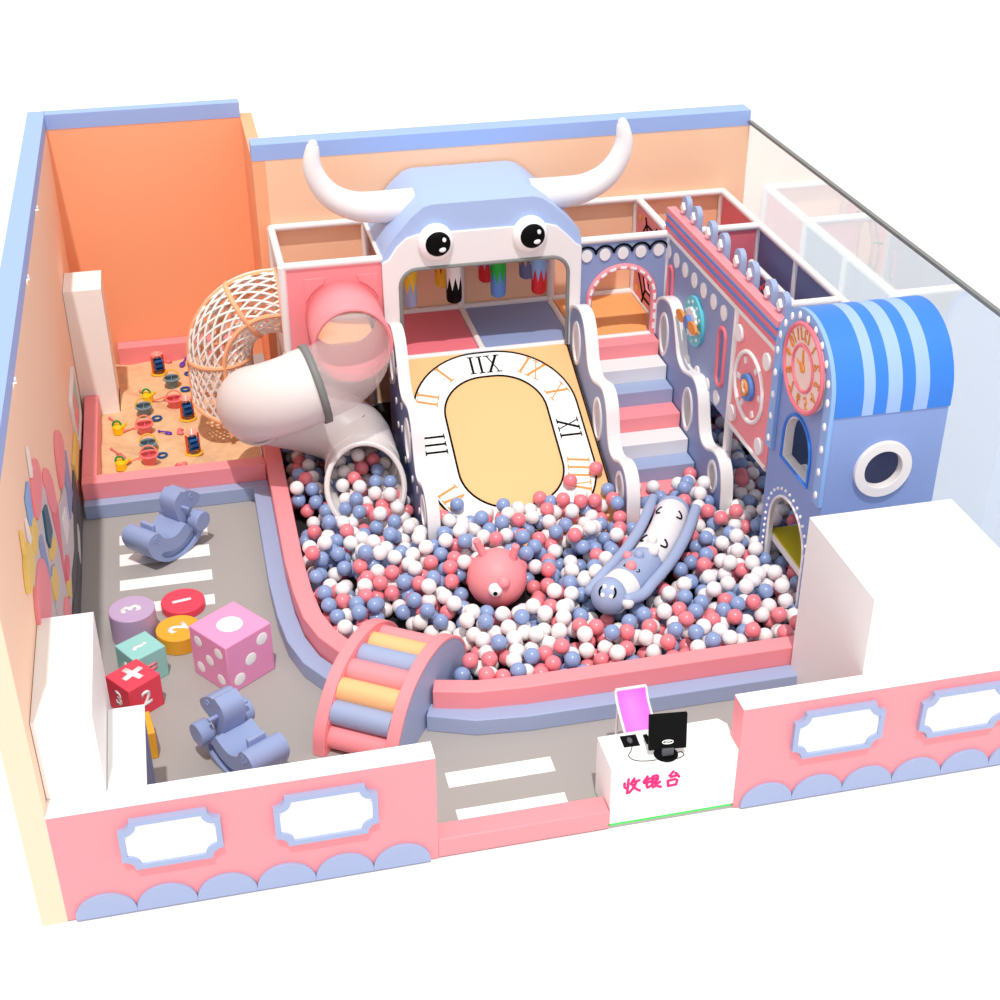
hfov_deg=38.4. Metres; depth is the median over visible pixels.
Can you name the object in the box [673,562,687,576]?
ball
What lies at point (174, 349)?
sandbox border
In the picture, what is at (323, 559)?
ball
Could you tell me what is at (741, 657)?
wall
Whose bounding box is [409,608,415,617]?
ball
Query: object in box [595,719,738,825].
reception counter
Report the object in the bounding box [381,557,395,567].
ball
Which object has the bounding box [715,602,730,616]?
ball
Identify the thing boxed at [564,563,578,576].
ball
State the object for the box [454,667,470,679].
ball
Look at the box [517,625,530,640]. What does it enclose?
ball
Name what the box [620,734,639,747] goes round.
mouse pad
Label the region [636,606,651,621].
ball
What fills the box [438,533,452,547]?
ball
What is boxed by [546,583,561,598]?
ball
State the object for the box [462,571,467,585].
ball
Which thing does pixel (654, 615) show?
ball
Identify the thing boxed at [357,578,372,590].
ball
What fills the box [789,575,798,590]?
ball
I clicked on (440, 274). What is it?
bag
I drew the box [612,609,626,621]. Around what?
ball
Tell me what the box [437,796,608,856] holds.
threshold curb
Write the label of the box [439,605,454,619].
ball
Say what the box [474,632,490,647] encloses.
ball
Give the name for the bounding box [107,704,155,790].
base cabinet
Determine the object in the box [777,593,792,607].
ball
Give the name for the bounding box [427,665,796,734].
step
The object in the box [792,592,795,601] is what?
ball
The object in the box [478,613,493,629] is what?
ball
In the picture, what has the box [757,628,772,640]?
ball
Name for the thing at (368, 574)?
ball
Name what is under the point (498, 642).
ball
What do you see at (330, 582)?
ball
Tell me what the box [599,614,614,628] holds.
ball
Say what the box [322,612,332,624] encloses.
ball
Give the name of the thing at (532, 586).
ball
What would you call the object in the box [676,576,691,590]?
ball
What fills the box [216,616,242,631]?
dot
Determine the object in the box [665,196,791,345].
beam
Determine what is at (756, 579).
ball
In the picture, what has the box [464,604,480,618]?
ball
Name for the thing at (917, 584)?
block
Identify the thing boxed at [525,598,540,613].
ball
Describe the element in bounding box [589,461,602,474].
ball
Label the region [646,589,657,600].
ball
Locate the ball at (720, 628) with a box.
[712,623,727,638]
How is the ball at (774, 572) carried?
on the balls at (397, 530)
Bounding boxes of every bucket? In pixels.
[134,397,152,416]
[135,415,153,435]
[139,433,157,450]
[139,445,158,465]
[163,369,179,388]
[165,390,181,408]
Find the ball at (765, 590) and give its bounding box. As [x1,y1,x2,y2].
[757,583,772,598]
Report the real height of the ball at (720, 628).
0.178 m
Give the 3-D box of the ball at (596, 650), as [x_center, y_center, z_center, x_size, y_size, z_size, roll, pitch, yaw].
[1.028,1.703,15.598,0.178,0.178,0.178,-7,32,-11]
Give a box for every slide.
[216,281,406,524]
[387,322,625,547]
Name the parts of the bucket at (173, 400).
handle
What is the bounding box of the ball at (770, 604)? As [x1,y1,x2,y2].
[761,598,776,612]
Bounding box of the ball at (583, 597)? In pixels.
[576,587,588,602]
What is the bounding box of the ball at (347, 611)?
[342,608,353,621]
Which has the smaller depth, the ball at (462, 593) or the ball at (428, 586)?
the ball at (428, 586)
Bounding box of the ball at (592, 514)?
[584,509,597,519]
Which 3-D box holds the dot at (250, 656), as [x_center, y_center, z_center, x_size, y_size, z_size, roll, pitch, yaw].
[-2.643,1.687,15.227,0.012,0.150,0.150,24,39,35]
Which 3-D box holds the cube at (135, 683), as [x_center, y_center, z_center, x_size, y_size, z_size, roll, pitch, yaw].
[-3.804,1.981,14.949,0.405,0.405,0.405,24,39,34]
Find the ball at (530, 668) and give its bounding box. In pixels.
[524,663,533,674]
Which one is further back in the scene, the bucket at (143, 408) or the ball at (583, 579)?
the bucket at (143, 408)
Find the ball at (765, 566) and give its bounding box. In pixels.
[761,564,770,577]
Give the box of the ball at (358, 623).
[356,618,368,626]
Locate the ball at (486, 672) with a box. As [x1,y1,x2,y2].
[478,666,494,679]
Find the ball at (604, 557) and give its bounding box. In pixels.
[598,551,612,565]
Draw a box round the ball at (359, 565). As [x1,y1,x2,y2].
[352,559,367,573]
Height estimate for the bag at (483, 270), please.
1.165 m
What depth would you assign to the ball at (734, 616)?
15.71 m
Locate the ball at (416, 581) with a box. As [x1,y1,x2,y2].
[411,576,424,590]
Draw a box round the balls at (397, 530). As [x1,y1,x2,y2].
[280,401,807,679]
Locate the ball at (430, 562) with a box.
[423,555,437,569]
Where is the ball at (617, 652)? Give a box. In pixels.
[609,644,625,660]
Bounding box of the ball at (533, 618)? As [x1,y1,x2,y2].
[529,614,538,624]
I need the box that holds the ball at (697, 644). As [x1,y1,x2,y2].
[690,639,705,650]
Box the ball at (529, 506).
[524,503,536,514]
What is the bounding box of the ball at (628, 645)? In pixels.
[619,640,634,656]
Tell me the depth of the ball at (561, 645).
15.19 m
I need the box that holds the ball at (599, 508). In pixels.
[593,503,601,512]
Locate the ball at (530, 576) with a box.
[526,572,534,584]
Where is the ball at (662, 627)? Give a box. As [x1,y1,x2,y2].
[657,623,665,635]
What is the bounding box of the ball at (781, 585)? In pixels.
[774,578,789,592]
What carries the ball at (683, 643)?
on the balls at (397, 530)
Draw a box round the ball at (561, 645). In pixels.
[553,638,569,653]
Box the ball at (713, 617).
[705,612,720,627]
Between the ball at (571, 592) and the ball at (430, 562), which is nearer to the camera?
the ball at (571, 592)
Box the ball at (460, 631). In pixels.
[453,627,466,637]
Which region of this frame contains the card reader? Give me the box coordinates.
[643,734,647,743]
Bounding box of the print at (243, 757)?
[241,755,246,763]
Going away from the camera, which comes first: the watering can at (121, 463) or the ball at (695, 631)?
the ball at (695, 631)
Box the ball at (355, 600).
[349,596,364,609]
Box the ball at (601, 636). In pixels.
[595,630,605,642]
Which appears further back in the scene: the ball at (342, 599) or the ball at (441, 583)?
the ball at (441, 583)
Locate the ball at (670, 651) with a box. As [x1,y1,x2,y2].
[666,649,678,653]
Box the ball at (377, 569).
[370,564,384,576]
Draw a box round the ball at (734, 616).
[727,609,742,624]
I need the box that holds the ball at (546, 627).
[537,622,550,635]
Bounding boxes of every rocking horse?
[122,485,209,561]
[189,686,289,772]
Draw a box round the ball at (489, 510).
[480,505,493,516]
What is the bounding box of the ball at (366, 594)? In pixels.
[358,588,373,603]
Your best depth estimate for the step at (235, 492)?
18.31 m
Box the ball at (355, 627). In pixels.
[345,625,357,638]
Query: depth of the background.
24.15 m
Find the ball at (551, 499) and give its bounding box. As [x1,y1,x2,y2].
[544,495,556,504]
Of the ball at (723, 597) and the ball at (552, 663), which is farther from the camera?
the ball at (723, 597)
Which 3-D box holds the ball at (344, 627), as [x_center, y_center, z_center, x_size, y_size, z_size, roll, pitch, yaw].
[-1.679,1.382,15.549,0.178,0.178,0.178,-7,32,-11]
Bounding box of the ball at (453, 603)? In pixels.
[446,595,461,610]
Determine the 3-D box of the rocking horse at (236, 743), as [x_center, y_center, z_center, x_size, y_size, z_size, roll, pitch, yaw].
[-2.533,2.299,14.048,0.620,0.778,1.019,-26,40,-36]
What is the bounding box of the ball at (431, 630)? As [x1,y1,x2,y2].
[424,625,438,635]
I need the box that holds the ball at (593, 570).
[589,564,601,577]
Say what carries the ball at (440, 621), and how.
on the ball at (431, 630)
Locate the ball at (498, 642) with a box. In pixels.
[490,634,506,650]
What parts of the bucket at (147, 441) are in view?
handle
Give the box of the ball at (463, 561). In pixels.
[457,554,471,569]
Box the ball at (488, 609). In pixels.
[480,605,494,616]
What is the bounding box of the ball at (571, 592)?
[564,586,578,600]
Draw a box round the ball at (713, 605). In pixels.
[707,602,717,608]
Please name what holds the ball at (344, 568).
on the balls at (397, 530)
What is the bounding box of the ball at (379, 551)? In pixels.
[372,545,386,559]
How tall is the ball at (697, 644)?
0.178 m
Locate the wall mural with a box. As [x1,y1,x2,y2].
[18,430,82,624]
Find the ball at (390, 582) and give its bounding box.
[386,579,399,588]
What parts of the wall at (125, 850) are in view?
plaque frame, plaque frame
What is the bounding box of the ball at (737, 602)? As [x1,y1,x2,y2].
[730,596,745,610]
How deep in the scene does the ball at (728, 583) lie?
16.29 m
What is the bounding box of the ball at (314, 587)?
[310,583,321,592]
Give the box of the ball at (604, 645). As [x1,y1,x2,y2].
[597,639,612,654]
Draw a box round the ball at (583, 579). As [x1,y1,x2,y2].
[577,573,590,587]
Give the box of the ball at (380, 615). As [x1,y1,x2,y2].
[369,611,384,619]
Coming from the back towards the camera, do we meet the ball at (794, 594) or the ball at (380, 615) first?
the ball at (794, 594)
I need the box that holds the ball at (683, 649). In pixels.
[679,648,689,651]
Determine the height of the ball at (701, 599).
0.178 m
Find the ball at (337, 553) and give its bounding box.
[330,546,345,561]
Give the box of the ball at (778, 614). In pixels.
[771,607,786,622]
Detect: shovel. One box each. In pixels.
[110,447,125,458]
[158,430,171,434]
[179,357,185,366]
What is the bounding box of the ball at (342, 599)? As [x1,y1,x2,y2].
[335,593,349,608]
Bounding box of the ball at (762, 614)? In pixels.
[754,607,769,621]
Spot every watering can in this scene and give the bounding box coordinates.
[112,420,126,435]
[114,455,130,470]
[141,388,155,401]
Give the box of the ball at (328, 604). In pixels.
[321,597,336,612]
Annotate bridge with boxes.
[313,618,466,756]
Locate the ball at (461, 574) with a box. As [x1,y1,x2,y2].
[455,568,466,582]
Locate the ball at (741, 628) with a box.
[736,624,748,638]
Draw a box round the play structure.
[267,188,849,471]
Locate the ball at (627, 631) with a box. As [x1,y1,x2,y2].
[619,624,634,639]
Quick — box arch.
[303,118,632,362]
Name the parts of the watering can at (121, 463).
handle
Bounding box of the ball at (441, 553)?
[433,547,447,561]
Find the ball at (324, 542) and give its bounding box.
[317,535,331,549]
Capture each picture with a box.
[68,366,81,449]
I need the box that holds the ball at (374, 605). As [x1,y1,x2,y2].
[367,597,382,612]
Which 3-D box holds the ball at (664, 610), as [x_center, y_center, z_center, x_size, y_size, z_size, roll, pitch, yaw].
[1.814,1.227,15.837,0.178,0.178,0.178,-7,32,-11]
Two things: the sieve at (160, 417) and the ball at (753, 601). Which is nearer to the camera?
the ball at (753, 601)
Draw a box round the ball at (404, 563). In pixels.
[401,556,415,571]
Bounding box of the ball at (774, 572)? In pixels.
[767,565,782,579]
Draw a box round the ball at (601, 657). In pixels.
[594,652,609,664]
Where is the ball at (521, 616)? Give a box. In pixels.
[514,609,529,624]
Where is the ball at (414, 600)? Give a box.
[406,592,421,607]
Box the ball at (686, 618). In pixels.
[678,611,693,626]
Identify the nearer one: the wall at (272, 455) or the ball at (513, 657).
the ball at (513, 657)
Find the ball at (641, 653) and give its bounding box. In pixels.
[637,647,646,657]
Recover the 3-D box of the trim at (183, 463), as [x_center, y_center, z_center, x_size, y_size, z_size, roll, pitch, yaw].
[-4.238,-0.471,19.046,0.174,0.063,0.096,-10,33,-15]
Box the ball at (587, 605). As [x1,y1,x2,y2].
[581,599,595,611]
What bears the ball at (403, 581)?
on the ball
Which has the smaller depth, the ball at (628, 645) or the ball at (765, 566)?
the ball at (628, 645)
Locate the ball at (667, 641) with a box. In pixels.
[660,634,675,649]
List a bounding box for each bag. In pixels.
[403,271,416,307]
[435,269,445,287]
[446,267,461,303]
[478,265,489,282]
[490,263,505,297]
[519,261,530,279]
[531,260,546,294]
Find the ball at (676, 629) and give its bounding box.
[667,622,683,637]
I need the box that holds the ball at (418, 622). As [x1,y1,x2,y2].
[412,614,427,629]
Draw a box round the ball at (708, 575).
[701,569,716,583]
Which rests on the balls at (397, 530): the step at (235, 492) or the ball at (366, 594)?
the ball at (366, 594)
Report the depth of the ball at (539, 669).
14.96 m
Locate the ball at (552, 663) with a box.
[545,655,560,670]
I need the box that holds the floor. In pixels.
[81,353,807,856]
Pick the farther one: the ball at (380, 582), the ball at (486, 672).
the ball at (380, 582)
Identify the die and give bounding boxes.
[189,601,274,689]
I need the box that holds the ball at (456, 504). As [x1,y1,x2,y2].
[450,497,463,511]
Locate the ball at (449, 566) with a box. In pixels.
[442,560,457,574]
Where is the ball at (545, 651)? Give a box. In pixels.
[538,645,553,661]
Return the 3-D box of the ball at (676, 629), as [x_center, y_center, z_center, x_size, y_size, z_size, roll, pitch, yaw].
[1.899,1.405,15.531,0.178,0.178,0.178,-7,32,-11]
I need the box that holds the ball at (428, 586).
[421,578,436,593]
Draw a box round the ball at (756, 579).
[746,573,760,587]
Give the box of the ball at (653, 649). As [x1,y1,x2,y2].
[645,644,661,656]
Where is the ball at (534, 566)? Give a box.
[528,559,541,573]
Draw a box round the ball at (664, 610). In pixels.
[656,603,671,618]
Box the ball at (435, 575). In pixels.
[425,570,440,584]
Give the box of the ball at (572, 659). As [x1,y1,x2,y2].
[564,651,580,667]
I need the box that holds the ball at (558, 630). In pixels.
[551,623,566,638]
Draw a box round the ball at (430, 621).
[428,610,438,624]
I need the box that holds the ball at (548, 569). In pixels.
[541,562,555,576]
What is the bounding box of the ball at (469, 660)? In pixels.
[462,653,477,668]
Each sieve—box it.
[151,415,161,420]
[157,452,167,458]
[180,386,189,391]
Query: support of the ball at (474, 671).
on the balls at (397, 530)
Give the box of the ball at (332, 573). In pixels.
[328,567,341,581]
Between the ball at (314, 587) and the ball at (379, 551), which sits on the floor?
the ball at (314, 587)
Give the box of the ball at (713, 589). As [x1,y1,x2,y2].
[706,581,721,596]
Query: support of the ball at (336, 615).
on the ball
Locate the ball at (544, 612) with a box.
[537,605,552,620]
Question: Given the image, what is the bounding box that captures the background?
[0,0,999,999]
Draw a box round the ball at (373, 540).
[366,534,380,548]
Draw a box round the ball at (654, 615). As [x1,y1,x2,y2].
[650,607,660,621]
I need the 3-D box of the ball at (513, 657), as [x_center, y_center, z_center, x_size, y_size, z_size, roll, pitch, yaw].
[0.146,1.696,15.132,0.178,0.178,0.178,-7,32,-11]
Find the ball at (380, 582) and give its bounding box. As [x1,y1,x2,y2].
[372,575,387,590]
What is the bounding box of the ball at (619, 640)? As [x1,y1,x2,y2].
[614,636,623,643]
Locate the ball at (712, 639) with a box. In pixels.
[705,632,720,647]
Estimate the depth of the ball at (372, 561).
16.65 m
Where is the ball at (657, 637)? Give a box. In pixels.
[650,634,661,648]
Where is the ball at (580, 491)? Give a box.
[574,489,587,498]
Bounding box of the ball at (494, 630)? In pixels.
[487,625,502,638]
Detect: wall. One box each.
[0,111,83,925]
[43,99,751,402]
[45,741,438,920]
[261,445,282,484]
[267,463,347,664]
[433,635,793,708]
[731,654,999,807]
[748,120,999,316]
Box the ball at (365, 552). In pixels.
[358,545,372,559]
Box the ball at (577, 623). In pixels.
[572,617,587,632]
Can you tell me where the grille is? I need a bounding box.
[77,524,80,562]
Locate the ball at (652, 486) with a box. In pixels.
[646,480,659,493]
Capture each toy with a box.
[467,538,526,607]
[584,494,700,614]
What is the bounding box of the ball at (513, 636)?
[506,630,521,645]
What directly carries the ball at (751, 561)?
on the balls at (397, 530)
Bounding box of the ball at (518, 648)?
[508,643,524,657]
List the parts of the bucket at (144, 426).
handle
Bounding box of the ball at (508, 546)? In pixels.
[504,544,511,549]
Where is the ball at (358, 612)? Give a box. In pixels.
[351,604,366,620]
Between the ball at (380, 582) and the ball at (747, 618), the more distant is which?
the ball at (380, 582)
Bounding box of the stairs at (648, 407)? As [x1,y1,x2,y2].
[569,296,732,534]
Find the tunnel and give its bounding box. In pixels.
[186,267,282,436]
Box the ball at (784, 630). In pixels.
[777,624,793,637]
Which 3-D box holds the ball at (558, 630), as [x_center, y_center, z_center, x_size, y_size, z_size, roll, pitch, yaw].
[0.641,1.416,15.516,0.178,0.178,0.178,-7,32,-11]
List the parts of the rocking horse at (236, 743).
handle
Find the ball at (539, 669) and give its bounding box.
[533,666,548,673]
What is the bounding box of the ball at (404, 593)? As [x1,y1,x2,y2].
[400,587,414,601]
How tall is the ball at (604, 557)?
0.178 m
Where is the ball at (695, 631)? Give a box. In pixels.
[688,624,703,639]
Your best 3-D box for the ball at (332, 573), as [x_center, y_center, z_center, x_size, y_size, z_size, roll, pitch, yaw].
[-1.930,0.873,16.788,0.178,0.178,0.178,-7,32,-11]
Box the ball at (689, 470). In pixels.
[683,467,696,477]
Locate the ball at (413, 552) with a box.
[405,547,419,560]
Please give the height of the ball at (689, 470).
0.178 m
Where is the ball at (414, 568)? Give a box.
[407,561,422,575]
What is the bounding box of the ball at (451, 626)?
[441,620,455,634]
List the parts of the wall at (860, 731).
plaque frame, plaque frame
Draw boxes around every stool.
[108,596,157,644]
[155,615,197,654]
[161,588,204,617]
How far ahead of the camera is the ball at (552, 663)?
15.05 m
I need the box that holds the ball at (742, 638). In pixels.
[737,633,747,643]
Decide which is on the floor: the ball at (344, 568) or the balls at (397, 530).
the balls at (397, 530)
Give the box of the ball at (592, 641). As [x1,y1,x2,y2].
[579,636,595,645]
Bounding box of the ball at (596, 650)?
[589,648,598,660]
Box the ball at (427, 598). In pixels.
[422,594,436,605]
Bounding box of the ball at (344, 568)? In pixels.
[337,561,351,575]
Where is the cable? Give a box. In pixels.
[628,743,656,760]
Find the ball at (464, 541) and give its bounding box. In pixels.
[457,534,471,548]
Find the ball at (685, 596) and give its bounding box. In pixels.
[677,589,692,604]
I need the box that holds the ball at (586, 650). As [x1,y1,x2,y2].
[578,642,594,658]
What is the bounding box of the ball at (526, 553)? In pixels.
[519,546,533,560]
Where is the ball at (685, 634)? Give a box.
[681,624,692,638]
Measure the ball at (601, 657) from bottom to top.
0.178 m
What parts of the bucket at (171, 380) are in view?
handle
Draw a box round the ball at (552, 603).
[543,599,556,613]
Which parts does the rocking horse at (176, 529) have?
handle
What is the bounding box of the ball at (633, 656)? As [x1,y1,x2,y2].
[625,654,638,659]
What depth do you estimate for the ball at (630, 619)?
15.66 m
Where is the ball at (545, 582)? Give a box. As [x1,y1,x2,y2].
[540,578,554,592]
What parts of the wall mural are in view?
blue panel, door, door, board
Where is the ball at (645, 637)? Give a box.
[638,629,653,645]
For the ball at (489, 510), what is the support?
on the slide at (480, 429)
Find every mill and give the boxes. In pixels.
[150,351,166,376]
[179,395,196,422]
[184,429,202,456]
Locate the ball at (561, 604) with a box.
[556,599,571,611]
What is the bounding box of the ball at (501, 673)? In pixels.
[495,669,510,677]
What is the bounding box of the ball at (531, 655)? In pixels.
[524,648,539,663]
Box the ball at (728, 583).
[720,576,735,590]
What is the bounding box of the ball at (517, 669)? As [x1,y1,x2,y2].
[510,662,526,675]
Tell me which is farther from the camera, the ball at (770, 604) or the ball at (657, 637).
the ball at (770, 604)
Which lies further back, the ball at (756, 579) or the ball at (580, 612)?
the ball at (756, 579)
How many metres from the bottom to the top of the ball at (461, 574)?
0.178 m
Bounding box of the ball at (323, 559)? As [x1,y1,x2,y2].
[314,551,328,565]
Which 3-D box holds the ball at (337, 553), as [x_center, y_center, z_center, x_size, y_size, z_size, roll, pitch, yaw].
[-1.889,0.630,16.736,0.178,0.178,0.178,-7,32,-11]
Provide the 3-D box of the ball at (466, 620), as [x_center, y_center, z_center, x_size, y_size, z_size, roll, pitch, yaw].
[-0.363,1.317,15.694,0.178,0.178,0.178,-7,32,-11]
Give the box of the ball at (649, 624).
[641,619,657,633]
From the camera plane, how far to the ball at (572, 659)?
15.09 m
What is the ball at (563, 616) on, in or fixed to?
on the balls at (397, 530)
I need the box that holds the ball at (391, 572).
[384,565,399,579]
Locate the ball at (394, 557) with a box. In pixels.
[387,550,401,564]
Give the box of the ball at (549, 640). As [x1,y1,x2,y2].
[541,636,555,650]
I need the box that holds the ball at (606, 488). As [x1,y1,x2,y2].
[601,483,614,495]
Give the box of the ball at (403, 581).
[396,574,411,589]
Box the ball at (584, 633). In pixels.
[577,626,592,641]
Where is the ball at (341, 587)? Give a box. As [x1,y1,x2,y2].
[335,582,350,594]
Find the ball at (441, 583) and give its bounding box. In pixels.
[436,575,445,587]
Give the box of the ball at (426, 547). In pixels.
[419,540,433,554]
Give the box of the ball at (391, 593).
[384,585,399,600]
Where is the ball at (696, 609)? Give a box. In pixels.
[688,603,703,618]
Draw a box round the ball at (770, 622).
[763,614,777,628]
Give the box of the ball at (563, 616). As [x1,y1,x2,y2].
[555,609,571,624]
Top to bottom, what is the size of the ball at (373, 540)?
0.178 m
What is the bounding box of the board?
[72,432,78,480]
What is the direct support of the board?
attached to the wall at (36, 347)
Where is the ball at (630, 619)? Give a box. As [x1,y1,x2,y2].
[621,614,636,627]
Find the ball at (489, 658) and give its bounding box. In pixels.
[481,651,497,666]
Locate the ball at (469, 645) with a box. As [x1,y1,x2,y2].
[462,636,474,651]
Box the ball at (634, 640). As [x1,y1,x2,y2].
[630,629,641,644]
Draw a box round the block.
[791,499,999,684]
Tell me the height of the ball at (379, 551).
0.178 m
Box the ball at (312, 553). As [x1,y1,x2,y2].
[305,545,319,560]
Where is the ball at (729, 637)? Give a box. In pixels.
[722,630,737,644]
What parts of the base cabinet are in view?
door, door, door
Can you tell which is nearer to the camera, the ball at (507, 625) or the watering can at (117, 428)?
the ball at (507, 625)
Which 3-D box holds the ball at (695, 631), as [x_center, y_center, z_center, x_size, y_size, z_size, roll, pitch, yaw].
[2.110,1.425,15.449,0.178,0.178,0.178,-7,32,-11]
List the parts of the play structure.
post, rail, rail, post, rail, wall panel, post, rail, post, rail, rail, rail, rail, post, rail, arch trim, wall panel, rail, rail, post, rail, wall panel, rail, post, slot trim, wall panel, post, slot trim, rail, post, rail, wall panel, wall panel, rail, wall panel, post, rail, wall panel, rail, post, wall panel, rail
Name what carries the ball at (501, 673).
on the ball
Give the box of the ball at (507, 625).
[500,619,516,634]
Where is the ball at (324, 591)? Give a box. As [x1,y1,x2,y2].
[317,585,332,600]
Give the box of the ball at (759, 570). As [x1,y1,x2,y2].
[751,566,765,580]
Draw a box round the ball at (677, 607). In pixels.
[671,601,686,615]
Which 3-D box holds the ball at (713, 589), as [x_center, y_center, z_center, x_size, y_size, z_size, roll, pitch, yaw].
[2.403,1.002,16.123,0.178,0.178,0.178,-7,32,-11]
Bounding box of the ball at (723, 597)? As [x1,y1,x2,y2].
[717,593,731,604]
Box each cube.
[105,659,163,711]
[115,631,168,678]
[145,711,158,758]
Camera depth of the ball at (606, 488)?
17.94 m
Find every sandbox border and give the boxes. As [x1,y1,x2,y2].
[81,456,266,500]
[82,395,100,476]
[118,332,241,364]
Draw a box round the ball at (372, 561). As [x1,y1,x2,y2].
[366,557,379,569]
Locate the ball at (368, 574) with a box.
[360,570,374,581]
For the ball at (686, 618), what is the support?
on the ball
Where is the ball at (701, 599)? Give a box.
[693,594,708,609]
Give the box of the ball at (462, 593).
[453,587,468,600]
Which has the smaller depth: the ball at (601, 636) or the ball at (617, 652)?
the ball at (617, 652)
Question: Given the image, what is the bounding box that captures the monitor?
[648,711,687,761]
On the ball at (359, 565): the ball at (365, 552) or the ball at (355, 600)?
the ball at (365, 552)
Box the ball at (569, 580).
[562,575,577,588]
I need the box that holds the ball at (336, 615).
[329,609,344,624]
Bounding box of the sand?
[100,353,261,474]
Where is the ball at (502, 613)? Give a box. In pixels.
[495,606,510,621]
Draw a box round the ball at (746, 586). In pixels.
[738,578,753,593]
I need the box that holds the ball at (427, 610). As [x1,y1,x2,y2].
[419,603,434,618]
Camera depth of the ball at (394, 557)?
16.68 m
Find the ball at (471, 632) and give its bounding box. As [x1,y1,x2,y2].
[466,627,480,642]
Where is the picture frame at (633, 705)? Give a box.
[614,684,652,733]
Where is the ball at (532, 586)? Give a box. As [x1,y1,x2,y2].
[526,580,540,594]
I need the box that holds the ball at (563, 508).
[560,502,569,514]
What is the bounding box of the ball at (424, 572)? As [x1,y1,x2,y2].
[415,569,427,578]
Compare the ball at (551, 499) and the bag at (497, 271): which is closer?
the ball at (551, 499)
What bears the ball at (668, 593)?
on the ball at (658, 600)
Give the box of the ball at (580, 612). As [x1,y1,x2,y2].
[573,608,588,620]
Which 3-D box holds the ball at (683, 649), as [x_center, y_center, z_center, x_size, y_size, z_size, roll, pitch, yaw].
[1.995,1.680,15.448,0.178,0.178,0.178,-7,32,-11]
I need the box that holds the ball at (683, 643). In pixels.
[678,638,691,650]
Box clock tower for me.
[759,295,953,608]
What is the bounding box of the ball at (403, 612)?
[395,604,410,619]
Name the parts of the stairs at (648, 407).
panel, panel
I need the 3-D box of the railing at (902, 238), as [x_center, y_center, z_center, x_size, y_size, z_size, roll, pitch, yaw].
[4.531,-1.384,17.209,0.055,3.780,9.130,-7,32,-11]
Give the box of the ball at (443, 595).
[437,589,452,604]
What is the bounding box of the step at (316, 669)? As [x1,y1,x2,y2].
[253,486,331,689]
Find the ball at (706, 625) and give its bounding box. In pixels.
[696,618,710,634]
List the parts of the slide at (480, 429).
panel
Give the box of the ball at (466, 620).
[459,612,474,627]
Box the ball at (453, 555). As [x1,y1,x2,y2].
[447,551,460,562]
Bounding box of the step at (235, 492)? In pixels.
[84,480,268,519]
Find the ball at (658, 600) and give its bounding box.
[653,595,668,607]
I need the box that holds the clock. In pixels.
[783,321,824,415]
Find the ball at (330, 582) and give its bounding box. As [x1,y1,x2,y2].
[323,578,337,586]
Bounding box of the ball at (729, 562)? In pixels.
[722,555,737,569]
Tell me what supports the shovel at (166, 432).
on the sand
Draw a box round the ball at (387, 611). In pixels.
[381,602,392,617]
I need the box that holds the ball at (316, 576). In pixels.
[308,569,323,584]
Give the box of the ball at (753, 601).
[745,594,760,609]
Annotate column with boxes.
[30,612,110,799]
[62,270,120,414]
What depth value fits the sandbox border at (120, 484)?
18.39 m
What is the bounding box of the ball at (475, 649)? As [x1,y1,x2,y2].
[470,645,480,659]
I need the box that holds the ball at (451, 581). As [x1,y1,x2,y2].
[444,574,458,588]
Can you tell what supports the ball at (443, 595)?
on the balls at (397, 530)
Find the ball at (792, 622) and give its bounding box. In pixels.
[789,615,796,630]
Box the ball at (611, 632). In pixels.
[604,624,619,640]
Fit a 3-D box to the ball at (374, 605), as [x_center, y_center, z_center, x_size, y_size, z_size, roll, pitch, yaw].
[-1.386,1.168,15.889,0.178,0.178,0.178,-7,32,-11]
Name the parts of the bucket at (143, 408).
handle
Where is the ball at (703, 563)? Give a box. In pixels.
[696,557,710,571]
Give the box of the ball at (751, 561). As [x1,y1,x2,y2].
[745,555,759,569]
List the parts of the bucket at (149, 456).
handle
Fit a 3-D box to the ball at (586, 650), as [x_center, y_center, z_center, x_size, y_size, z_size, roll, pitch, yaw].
[0.933,1.621,15.446,0.178,0.178,0.178,-7,32,-11]
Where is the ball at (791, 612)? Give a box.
[786,608,797,621]
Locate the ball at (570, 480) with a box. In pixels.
[563,474,576,487]
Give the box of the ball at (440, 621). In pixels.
[433,614,448,629]
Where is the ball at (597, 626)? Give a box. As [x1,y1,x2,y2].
[588,619,603,634]
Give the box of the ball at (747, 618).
[738,614,753,624]
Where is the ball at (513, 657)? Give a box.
[505,652,521,667]
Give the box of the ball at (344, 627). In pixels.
[337,619,352,635]
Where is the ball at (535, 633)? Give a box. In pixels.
[528,626,544,641]
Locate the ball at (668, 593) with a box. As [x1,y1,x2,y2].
[661,586,676,600]
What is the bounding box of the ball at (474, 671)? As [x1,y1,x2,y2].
[471,660,483,676]
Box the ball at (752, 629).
[745,622,760,638]
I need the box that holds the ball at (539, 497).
[533,491,545,504]
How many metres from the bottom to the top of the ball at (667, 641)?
0.178 m
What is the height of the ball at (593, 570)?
0.178 m

